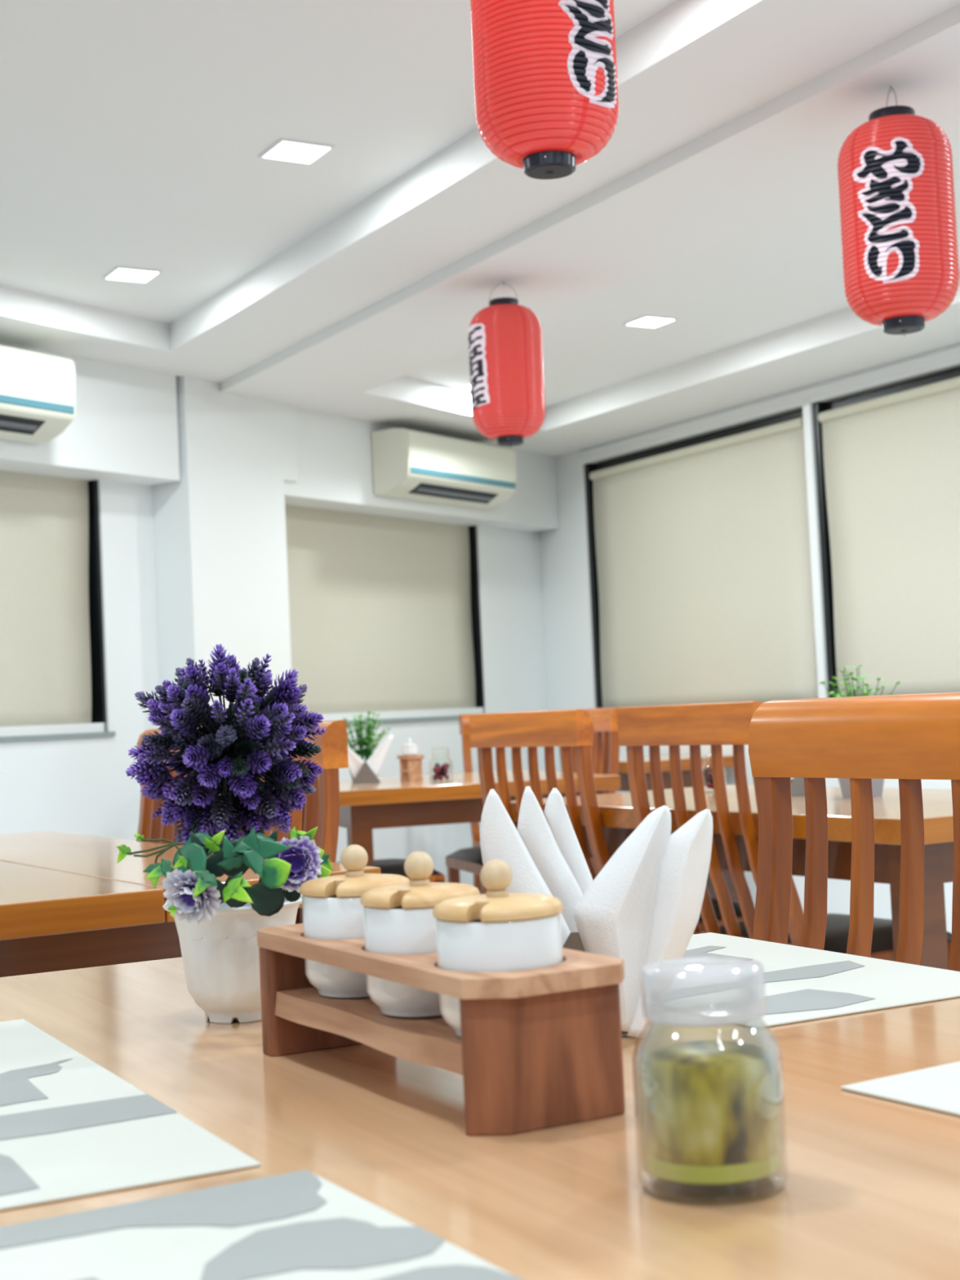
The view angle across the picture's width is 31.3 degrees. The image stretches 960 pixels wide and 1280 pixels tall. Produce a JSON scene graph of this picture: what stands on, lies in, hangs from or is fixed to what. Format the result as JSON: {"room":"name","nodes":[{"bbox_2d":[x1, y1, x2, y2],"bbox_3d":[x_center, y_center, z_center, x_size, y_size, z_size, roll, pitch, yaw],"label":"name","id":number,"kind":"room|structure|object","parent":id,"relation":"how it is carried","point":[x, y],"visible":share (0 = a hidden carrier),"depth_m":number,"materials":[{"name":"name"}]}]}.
{"room":"japanese restaurant","nodes":[
{"label":"japanese restaurant","id":0,"kind":"room"},
{"bbox_2d":[151,376,298,726],"bbox_3d":[-0.972,0.149,6.807,0.190,2.345,0.653,-4,-3,34],"label":"wall column","id":1,"kind":"structure","parent":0,"point":[220,529],"depth_m":6.67,"materials":[{"name":"white paint"}]},
{"bbox_2d":[0,480,546,885],"bbox_3d":[-2.303,0.018,5.324,0.350,2.600,9.577,-4,-3,34],"label":"wall","id":2,"kind":"structure","parent":0,"point":[82,786],"depth_m":6.53,"materials":[{"name":"white paint"}]},
{"bbox_2d":[0,345,75,444],"bbox_3d":[-1.693,-0.826,5.519,0.205,0.280,0.860,-4,-3,34],"label":"air conditioner","id":3,"kind":"object","parent":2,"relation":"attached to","point":[37,389],"visible":1,"depth_m":5.70,"materials":[{"name":"white plastic"}]},
{"bbox_2d":[0,413,45,435],"bbox_3d":[-1.657,-0.718,5.505,0.069,0.043,0.620,-4,-3,34],"label":"air vent","id":4,"kind":"object","parent":3,"relation":"attached to","point":[10,424],"depth_m":5.70,"materials":[{"name":"grey plastic"}]},
{"bbox_2d":[0,480,106,736],"bbox_3d":[-1.941,-0.270,5.695,0.103,1.225,1.778,-4,-3,34],"label":"window","id":5,"kind":"structure","parent":2,"relation":"in","point":[98,724],"depth_m":6.38,"materials":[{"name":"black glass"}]},
{"bbox_2d":[0,470,91,726],"bbox_3d":[-1.926,-0.200,5.671,0.045,1.064,1.716,-4,-3,34],"label":"roller blind","id":6,"kind":"object","parent":5,"relation":"attached to","point":[46,672],"visible":0.85,"depth_m":6.18,"materials":[{"name":"beige fabric"}]},
{"bbox_2d":[0,731,115,742],"bbox_3d":[-1.880,0.342,5.659,0.087,0.018,1.758,-4,-3,34],"label":"window sill","id":7,"kind":"structure","parent":2,"relation":"attached to","point":[37,737],"depth_m":6.13,"materials":[{"name":"grey"}]},
{"bbox_2d":[0,342,179,485],"bbox_3d":[-3.022,-0.841,3.971,0.270,0.425,6.312,-4,-3,34],"label":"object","id":8,"kind":"structure","parent":2,"relation":"attached to","point":[123,428],"depth_m":6.24,"materials":[{"name":"white paint"}]},
{"bbox_2d":[306,525,484,720],"bbox_3d":[-0.553,-0.245,7.761,0.103,1.225,1.855,-4,-3,34],"label":"window","id":9,"kind":"structure","parent":2,"relation":"in","point":[474,584],"depth_m":8.46,"materials":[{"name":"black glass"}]},
{"bbox_2d":[284,504,475,715],"bbox_3d":[-0.540,-0.175,7.733,0.046,1.064,1.785,-4,-3,34],"label":"roller blind","id":10,"kind":"object","parent":9,"relation":"attached to","point":[380,606],"visible":0.66,"depth_m":7.84,"materials":[{"name":"beige fabric"}]},
{"bbox_2d":[346,715,458,724],"bbox_3d":[-0.492,0.367,7.725,0.087,0.018,1.835,-4,-3,34],"label":"window sill","id":11,"kind":"structure","parent":2,"relation":"attached to","point":[440,717],"depth_m":7.91,"materials":[{"name":"grey"}]},
{"bbox_2d":[284,408,558,531],"bbox_3d":[-0.326,-0.772,7.979,0.270,0.395,2.180,-4,-3,34],"label":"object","id":12,"kind":"structure","parent":2,"relation":"attached to","point":[335,453],"depth_m":7.49,"materials":[{"name":"white paint"}]},
{"bbox_2d":[371,427,515,509],"bbox_3d":[-0.150,-0.776,7.812,0.205,0.280,0.860,-4,-3,34],"label":"air conditioner","id":13,"kind":"object","parent":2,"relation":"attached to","point":[407,464],"visible":1,"depth_m":7.64,"materials":[{"name":"white plastic"}]},
{"bbox_2d":[408,482,498,503],"bbox_3d":[-0.114,-0.668,7.799,0.069,0.043,0.620,-4,-3,34],"label":"air vent","id":14,"kind":"object","parent":13,"relation":"attached to","point":[433,492],"depth_m":7.80,"materials":[{"name":"grey plastic"}]},
{"bbox_2d":[0,0,959,457],"bbox_3d":[-0.586,-1.234,2.536,7.981,0.135,10.019,-1,-3,-30],"label":"ceiling","id":15,"kind":"structure","parent":0,"point":[351,282],"depth_m":4.59,"materials":[{"name":"white paint"}]},
{"bbox_2d":[102,266,162,283],"bbox_3d":[-1.097,-1.152,5.408,0.146,0.006,0.146,-1,-3,-30],"label":"recessed light","id":16,"kind":"object","parent":15,"relation":"in","point":[119,273],"visible":1,"depth_m":5.40,"materials":[{"name":"white plastic"}]},
{"bbox_2d":[106,268,157,281],"bbox_3d":[-1.097,-1.153,5.408,0.130,0.004,0.130,-1,-3,-30],"label":"diffuser","id":17,"kind":"object","parent":16,"relation":"attached to","point":[116,274],"depth_m":5.40,"materials":[{"name":"white plastic"}]},
{"bbox_2d":[258,137,335,164],"bbox_3d":[-0.461,-1.228,4.311,0.146,0.006,0.146,-1,-3,-30],"label":"recessed light","id":18,"kind":"object","parent":15,"relation":"in","point":[284,149],"visible":1,"depth_m":4.31,"materials":[{"name":"white plastic"}]},
{"bbox_2d":[264,142,329,163],"bbox_3d":[-0.461,-1.230,4.311,0.130,0.004,0.130,-1,-3,-30],"label":"diffuser","id":19,"kind":"object","parent":18,"relation":"attached to","point":[290,152],"depth_m":4.31,"materials":[{"name":"white plastic"}]},
{"bbox_2d":[455,382,471,391],"bbox_3d":[-0.012,-1.088,7.364,0.146,0.006,0.146,-1,-3,-30],"label":"recessed light","id":20,"kind":"object","parent":15,"relation":"in","point":[467,386],"visible":0.37,"depth_m":7.36,"materials":[{"name":"white plastic"}]},
{"bbox_2d":[457,384,471,390],"bbox_3d":[-0.012,-1.089,7.365,0.130,0.004,0.130,-1,-3,-30],"label":"diffuser","id":21,"kind":"object","parent":20,"relation":"attached to","point":[464,387],"depth_m":7.36,"materials":[{"name":"white plastic"}]},
{"bbox_2d":[467,281,545,448],"bbox_3d":[0.080,-0.831,5.167,0.222,0.507,0.223,-4,-3,26],"label":"paper lantern","id":22,"kind":"object","parent":15,"relation":"hanging from","point":[504,337],"visible":1,"depth_m":5.08,"materials":[{"name":"red paper"}]},
{"bbox_2d":[470,0,618,179],"bbox_3d":[0.104,-1.043,2.861,0.239,0.554,0.240,-3,-2,1],"label":"paper lantern","id":23,"kind":"object","parent":15,"relation":"hanging from","point":[545,77],"visible":1,"depth_m":2.77,"materials":[{"name":"red paper"}]},
{"bbox_2d":[546,171,554,175],"bbox_3d":[0.117,-0.777,2.850,0.016,0.004,0.016,-1,-3,-30],"label":"socket","id":24,"kind":"object","parent":23,"relation":"attached to","point":[548,173],"depth_m":2.85,"materials":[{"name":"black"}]},
{"bbox_2d":[622,315,678,328],"bbox_3d":[0.624,-1.164,6.268,0.146,0.006,0.146,-1,-3,-30],"label":"recessed light","id":25,"kind":"object","parent":15,"relation":"in","point":[646,321],"visible":1,"depth_m":6.26,"materials":[{"name":"white plastic"}]},
{"bbox_2d":[627,317,672,327],"bbox_3d":[0.624,-1.165,6.268,0.130,0.004,0.130,-1,-3,-30],"label":"diffuser","id":26,"kind":"object","parent":25,"relation":"attached to","point":[640,322],"depth_m":6.27,"materials":[{"name":"white plastic"}]},
{"bbox_2d":[837,85,959,336],"bbox_3d":[0.889,-0.916,3.654,0.240,0.541,0.239,-2,-3,-23],"label":"paper lantern","id":27,"kind":"object","parent":15,"relation":"hanging from","point":[899,236],"visible":1,"depth_m":3.56,"materials":[{"name":"red paper"}]},
{"bbox_2d":[538,342,959,933],"bbox_3d":[2.836,-0.237,4.846,0.220,2.600,10.700,-1,-3,-30],"label":"wall","id":28,"kind":"structure","parent":0,"point":[563,550],"depth_m":8.61,"materials":[{"name":"white paint"}]},
{"bbox_2d":[584,408,817,708],"bbox_3d":[1.008,-0.296,7.880,0.088,1.275,1.728,-1,-3,-30],"label":"window","id":29,"kind":"structure","parent":28,"relation":"in","point":[588,468],"depth_m":8.54,"materials":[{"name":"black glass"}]},
{"bbox_2d":[589,417,817,707],"bbox_3d":[0.988,-0.277,7.838,0.044,1.222,1.588,-1,-3,-30],"label":"roller blind","id":30,"kind":"object","parent":29,"relation":"attached to","point":[703,551],"visible":0.81,"depth_m":7.75,"materials":[{"name":"beige fabric"}]},
{"bbox_2d":[577,346,959,460],"bbox_3d":[1.817,-1.078,6.358,0.032,0.040,5.230,-1,-3,-30],"label":"trim","id":31,"kind":"structure","parent":28,"relation":"attached to","point":[953,353],"depth_m":7.24,"materials":[{"name":"white"}]},
{"bbox_2d":[802,398,828,697],"bbox_3d":[1.431,-0.358,7.136,0.104,1.295,0.047,-1,-3,-30],"label":"trim","id":32,"kind":"structure","parent":28,"relation":"attached to","point":[807,407],"depth_m":7.11,"materials":[{"name":"white paint"}]},
{"bbox_2d":[812,366,959,697],"bbox_3d":[1.863,-0.399,6.407,0.088,1.275,1.710,-1,-3,-30],"label":"window","id":33,"kind":"structure","parent":28,"relation":"in","point":[818,406],"depth_m":7.07,"materials":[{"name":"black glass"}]},
{"bbox_2d":[817,376,959,697],"bbox_3d":[1.840,-0.379,6.370,0.044,1.222,1.592,-1,-3,-30],"label":"roller blind","id":34,"kind":"object","parent":33,"relation":"attached to","point":[891,462],"visible":0.8,"depth_m":6.71,"materials":[{"name":"beige fabric"}]},
{"bbox_3d":[-0.578,1.180,2.709,8.481,0.100,11.000,-1,-3,-30],"label":"floor","id":35,"kind":"structure","parent":0,"visible":0},
{"bbox_2d":[136,728,220,845],"bbox_3d":[-0.863,0.690,3.659,0.570,0.985,0.480,-1,-3,-30],"label":"chair","id":36,"kind":"object","parent":35,"relation":"on","point":[151,828],"visible":0.04,"depth_m":3.92,"materials":[{"name":"brown wood"}]},
{"bbox_2d":[0,831,380,977],"bbox_3d":[-0.885,0.790,3.213,0.720,0.750,1.680,-1,-3,-32],"label":"dining table","id":37,"kind":"object","parent":35,"relation":"on","point":[67,903],"visible":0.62,"depth_m":2.54,"materials":[{"name":"brown wood"}]},
{"bbox_2d":[239,720,348,862],"bbox_3d":[-0.589,0.657,3.186,0.570,0.985,0.480,-1,-3,-30],"label":"chair","id":38,"kind":"object","parent":35,"relation":"on","point":[322,807],"visible":0.08,"depth_m":3.13,"materials":[{"name":"brown wood"}]},
{"bbox_2d":[271,787,445,882],"bbox_3d":[-0.462,0.771,5.959,0.570,0.985,0.480,-2,-3,-17],"label":"chair","id":39,"kind":"object","parent":35,"relation":"on","point":[388,866],"visible":0.06,"depth_m":5.82,"materials":[{"name":"brown wood"}]},
{"bbox_2d":[335,858,443,876],"bbox_3d":[-0.387,0.797,5.980,0.410,0.036,0.456,-2,-3,-17],"label":"cushion","id":40,"kind":"object","parent":39,"relation":"on","point":[388,866],"depth_m":5.83,"materials":[{"name":"black fabric"}]},
{"bbox_2d":[302,769,620,875],"bbox_3d":[-0.127,0.887,6.291,1.000,0.750,1.050,-2,-3,-17],"label":"dining table","id":41,"kind":"object","parent":35,"relation":"on","point":[391,802],"visible":0.39,"depth_m":5.79,"materials":[{"name":"brown wood"}]},
{"bbox_2d":[342,711,390,781],"bbox_3d":[-0.444,0.403,6.507,0.227,0.264,0.189,-3,-2,1],"label":"leafy plant","id":42,"kind":"object","parent":41,"relation":"on","point":[367,752],"visible":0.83,"depth_m":6.49,"materials":[{"name":"green plant"}]},
{"bbox_2d":[351,761,380,783],"bbox_3d":[-0.418,0.485,6.279,0.105,0.079,0.046,-3,-2,-2],"label":"napkin holder","id":43,"kind":"object","parent":41,"relation":"on","point":[366,775],"visible":1,"depth_m":6.26,"materials":[{"name":"silver metal"}]},
{"bbox_2d":[347,746,373,778],"bbox_3d":[-0.459,0.433,6.281,0.139,0.162,0.022,-3,-2,3],"label":"paper napkin","id":44,"kind":"object","parent":43,"relation":"in","point":[355,762],"visible":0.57,"depth_m":6.28,"materials":[{"name":"white paper"}]},
{"bbox_2d":[366,734,393,777],"bbox_3d":[-0.383,0.429,6.285,0.138,0.162,0.022,-3,-2,3],"label":"paper napkin","id":45,"kind":"object","parent":43,"relation":"in","point":[375,762],"visible":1,"depth_m":6.29,"materials":[{"name":"white paper"}]},
{"bbox_2d":[396,754,423,782],"bbox_3d":[-0.252,0.468,6.253,0.060,0.096,0.150,-2,-3,-18],"label":"condiment caddy","id":46,"kind":"object","parent":41,"relation":"on","point":[411,766],"visible":0.95,"depth_m":6.20,"materials":[{"name":"brown wood"}]},
{"bbox_2d":[401,737,417,755],"bbox_3d":[-0.256,0.389,6.257,0.060,0.060,0.060,-1,-3,-30],"label":"sauce jar","id":47,"kind":"object","parent":46,"relation":"on","point":[409,748],"visible":1,"depth_m":6.23,"materials":[{"name":"white ceramic"}]},
{"bbox_2d":[429,747,453,782],"bbox_3d":[-0.139,0.443,6.096,0.083,0.121,0.083,-1,-3,-30],"label":"jar","id":48,"kind":"object","parent":41,"relation":"on","point":[440,772],"visible":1,"depth_m":6.08,"materials":[{"name":"clear glass"}]},
{"bbox_2d":[0,933,959,1279],"bbox_3d":[0.008,0.658,1.094,1.012,0.750,1.426,-1,-3,-28],"label":"dining table","id":49,"kind":"object","parent":35,"relation":"on","point":[871,1189],"visible":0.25,"depth_m":0.92,"materials":[{"name":"beige wood"}]},
{"bbox_2d":[0,1018,260,1210],"bbox_3d":[-0.374,0.298,1.091,0.290,0.002,0.560,-1,-3,-28],"label":"placemat","id":50,"kind":"object","parent":49,"relation":"on","point":[71,1127],"visible":1,"depth_m":0.99,"materials":[{"name":"white paper"}]},
{"bbox_2d":[116,644,333,1023],"bbox_3d":[-0.199,0.152,1.352,0.163,0.300,0.219,-2,-2,-5],"label":"potted plant","id":51,"kind":"object","parent":49,"relation":"on","point":[255,738],"visible":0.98,"depth_m":1.34,"materials":[{"name":"purple plant"}]},
{"bbox_2d":[0,1169,523,1279],"bbox_3d":[-0.104,0.266,0.625,0.290,0.002,0.450,-1,-3,-30],"label":"placemat","id":52,"kind":"object","parent":49,"relation":"on","point":[300,1224],"visible":1,"depth_m":0.77,"materials":[{"name":"white paper"}]},
{"bbox_2d":[257,923,625,1135],"bbox_3d":[-0.035,0.241,1.108,0.106,0.088,0.338,-1,-3,-29],"label":"condiment caddy","id":53,"kind":"object","parent":49,"relation":"on","point":[540,1048],"visible":0.69,"depth_m":0.98,"materials":[{"name":"brown wood"}]},
{"bbox_2d":[299,844,409,997],"bbox_3d":[-0.086,0.193,1.190,0.078,0.101,0.078,-1,-3,-30],"label":"sauce jar","id":54,"kind":"object","parent":53,"relation":"on","point":[333,909],"visible":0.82,"depth_m":1.16,"materials":[{"name":"white ceramic"}]},
{"bbox_2d":[275,986,462,1075],"bbox_3d":[-0.038,0.247,1.107,0.091,0.017,0.284,-1,-3,-29],"label":"shelf","id":55,"kind":"object","parent":53,"relation":"attached to","point":[430,1041],"depth_m":1.08,"materials":[{"name":"brown wood"}]},
{"bbox_2d":[360,851,479,1017],"bbox_3d":[-0.037,0.187,1.104,0.078,0.101,0.078,-1,-3,-30],"label":"sauce jar","id":56,"kind":"object","parent":53,"relation":"on","point":[398,919],"visible":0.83,"depth_m":1.07,"materials":[{"name":"white ceramic"}]},
{"bbox_2d":[432,859,563,1036],"bbox_3d":[0.011,0.181,1.016,0.078,0.101,0.078,-1,-3,-30],"label":"sauce jar","id":57,"kind":"object","parent":53,"relation":"on","point":[497,930],"visible":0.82,"depth_m":0.99,"materials":[{"name":"white ceramic"}]},
{"bbox_2d":[562,932,631,1036],"bbox_3d":[0.070,0.248,1.246,0.100,0.075,0.044,-3,-2,0],"label":"napkin holder","id":58,"kind":"object","parent":49,"relation":"on","point":[573,941],"visible":0.13,"depth_m":1.23,"materials":[{"name":"silver metal"}]},
{"bbox_2d":[480,789,570,946],"bbox_3d":[0.044,0.195,1.247,0.083,0.175,0.010,-2,-2,-4],"label":"paper napkin","id":59,"kind":"object","parent":58,"relation":"in","point":[500,839],"visible":0.35,"depth_m":1.25,"materials":[{"name":"white paper"}]},
{"bbox_2d":[516,786,582,932],"bbox_3d":[0.060,0.196,1.261,0.059,0.178,0.012,-2,-2,-8],"label":"paper napkin","id":60,"kind":"object","parent":58,"relation":"in","point":[533,828],"visible":0.56,"depth_m":1.26,"materials":[{"name":"white paper"}]},
{"bbox_2d":[543,787,593,894],"bbox_3d":[0.073,0.199,1.276,0.044,0.178,0.012,-2,-3,-13],"label":"paper napkin","id":61,"kind":"object","parent":58,"relation":"in","point":[555,811],"visible":0.42,"depth_m":1.28,"materials":[{"name":"white paper"}]},
{"bbox_2d":[573,805,671,1031],"bbox_3d":[0.105,0.202,1.220,0.073,0.166,0.029,-2,-2,-7],"label":"paper napkin","id":62,"kind":"object","parent":58,"relation":"in","point":[613,917],"visible":0.69,"depth_m":1.21,"materials":[{"name":"white paper"}]},
{"bbox_2d":[626,808,712,1039],"bbox_3d":[0.132,0.199,1.193,0.067,0.160,0.025,-3,-2,5],"label":"paper napkin","id":63,"kind":"object","parent":58,"relation":"in","point":[684,866],"visible":0.87,"depth_m":1.19,"materials":[{"name":"white paper"}]},
{"bbox_2d":[632,956,787,1204],"bbox_3d":[0.111,0.212,0.837,0.072,0.108,0.072,-1,-3,-30],"label":"jar","id":64,"kind":"object","parent":49,"relation":"on","point":[709,1113],"visible":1,"depth_m":0.81,"materials":[{"name":"clear glass"}]},
{"bbox_2d":[663,932,959,1028],"bbox_3d":[0.216,0.288,1.486,0.272,0.002,0.440,-1,-3,-28],"label":"placemat","id":65,"kind":"object","parent":49,"relation":"on","point":[802,984],"visible":0.66,"depth_m":1.40,"materials":[{"name":"white paper"}]},
{"bbox_2d":[840,1061,959,1115],"bbox_3d":[0.446,0.253,0.924,0.280,0.002,0.420,-1,-3,-32],"label":"placemat","id":66,"kind":"object","parent":49,"relation":"on","point":[937,1088],"visible":1,"depth_m":1.01,"materials":[{"name":"white paper"}]},
{"bbox_2d":[458,714,562,894],"bbox_3d":[0.243,0.792,7.217,0.480,0.985,0.570,-2,-3,-17],"label":"chair","id":67,"kind":"object","parent":35,"relation":"on","point":[464,719],"visible":0.06,"depth_m":7.39,"materials":[{"name":"brown wood"}]},
{"bbox_2d":[445,706,620,894],"bbox_3d":[0.206,0.760,6.437,0.570,0.985,0.480,-2,-3,-17],"label":"chair","id":68,"kind":"object","parent":35,"relation":"on","point":[606,748],"visible":0.23,"depth_m":6.38,"materials":[{"name":"brown wood"}]},
{"bbox_2d":[446,846,483,864],"bbox_3d":[0.134,0.791,6.413,0.410,0.036,0.456,-2,-3,-17],"label":"cushion","id":69,"kind":"object","parent":68,"relation":"on","point":[469,855],"depth_m":6.39,"materials":[{"name":"black fabric"}]},
{"bbox_2d":[469,709,743,931],"bbox_3d":[0.363,0.666,4.409,0.570,0.985,0.480,-1,-3,-32],"label":"chair","id":70,"kind":"object","parent":35,"relation":"on","point":[565,728],"visible":0.27,"depth_m":4.22,"materials":[{"name":"brown wood"}]},
{"bbox_2d":[697,897,742,921],"bbox_3d":[0.429,0.693,4.448,0.410,0.036,0.456,-1,-3,-32],"label":"cushion","id":71,"kind":"object","parent":70,"relation":"on","point":[736,905],"depth_m":4.32,"materials":[{"name":"black fabric"}]},
{"bbox_2d":[616,755,733,893],"bbox_3d":[0.772,0.905,7.658,0.500,0.750,0.600,-1,-3,-30],"label":"dining table","id":72,"kind":"object","parent":35,"relation":"on","point":[727,759],"visible":0.16,"depth_m":7.46,"materials":[{"name":"brown wood"}]},
{"bbox_2d":[511,784,953,969],"bbox_3d":[0.775,0.750,4.046,0.760,0.750,1.520,-1,-3,-30],"label":"dining table","id":73,"kind":"object","parent":35,"relation":"on","point":[615,810],"visible":0.23,"depth_m":3.48,"materials":[{"name":"brown wood"}]},
{"bbox_2d":[702,754,727,792],"bbox_3d":[0.616,0.352,4.525,0.068,0.100,0.068,-1,-3,-30],"label":"jar","id":74,"kind":"object","parent":73,"relation":"on","point":[709,784],"visible":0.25,"depth_m":4.51,"materials":[{"name":"clear glass"}]},
{"bbox_2d":[791,777,804,796],"bbox_3d":[0.779,0.345,4.174,0.090,0.068,0.040,-3,-2,-2],"label":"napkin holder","id":75,"kind":"object","parent":73,"relation":"on","point":[797,788],"visible":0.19,"depth_m":4.16,"materials":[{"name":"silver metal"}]},
{"bbox_2d":[819,664,902,798],"bbox_3d":[0.864,0.213,4.011,0.231,0.309,0.215,-1,-3,-30],"label":"leafy plant","id":76,"kind":"object","parent":73,"relation":"on","point":[877,784],"visible":0.14,"depth_m":3.98,"materials":[{"name":"green plant"}]},
{"bbox_2d":[617,701,951,968],"bbox_3d":[0.699,0.625,3.804,0.570,0.985,0.480,-1,-3,-30],"label":"chair","id":77,"kind":"object","parent":35,"relation":"on","point":[715,725],"visible":0.4,"depth_m":3.68,"materials":[{"name":"brown wood"}]},
{"bbox_2d":[719,913,951,953],"bbox_3d":[0.767,0.652,3.841,0.410,0.036,0.456,-1,-3,-30],"label":"cushion","id":78,"kind":"object","parent":77,"relation":"on","point":[837,925],"depth_m":3.69,"materials":[{"name":"black fabric"}]},
{"bbox_2d":[748,691,959,971],"bbox_3d":[0.251,0.553,1.648,0.570,0.985,0.480,-1,-3,-30],"label":"chair","id":79,"kind":"object","parent":35,"relation":"on","point":[910,739],"visible":0.31,"depth_m":1.85,"materials":[{"name":"brown wood"}]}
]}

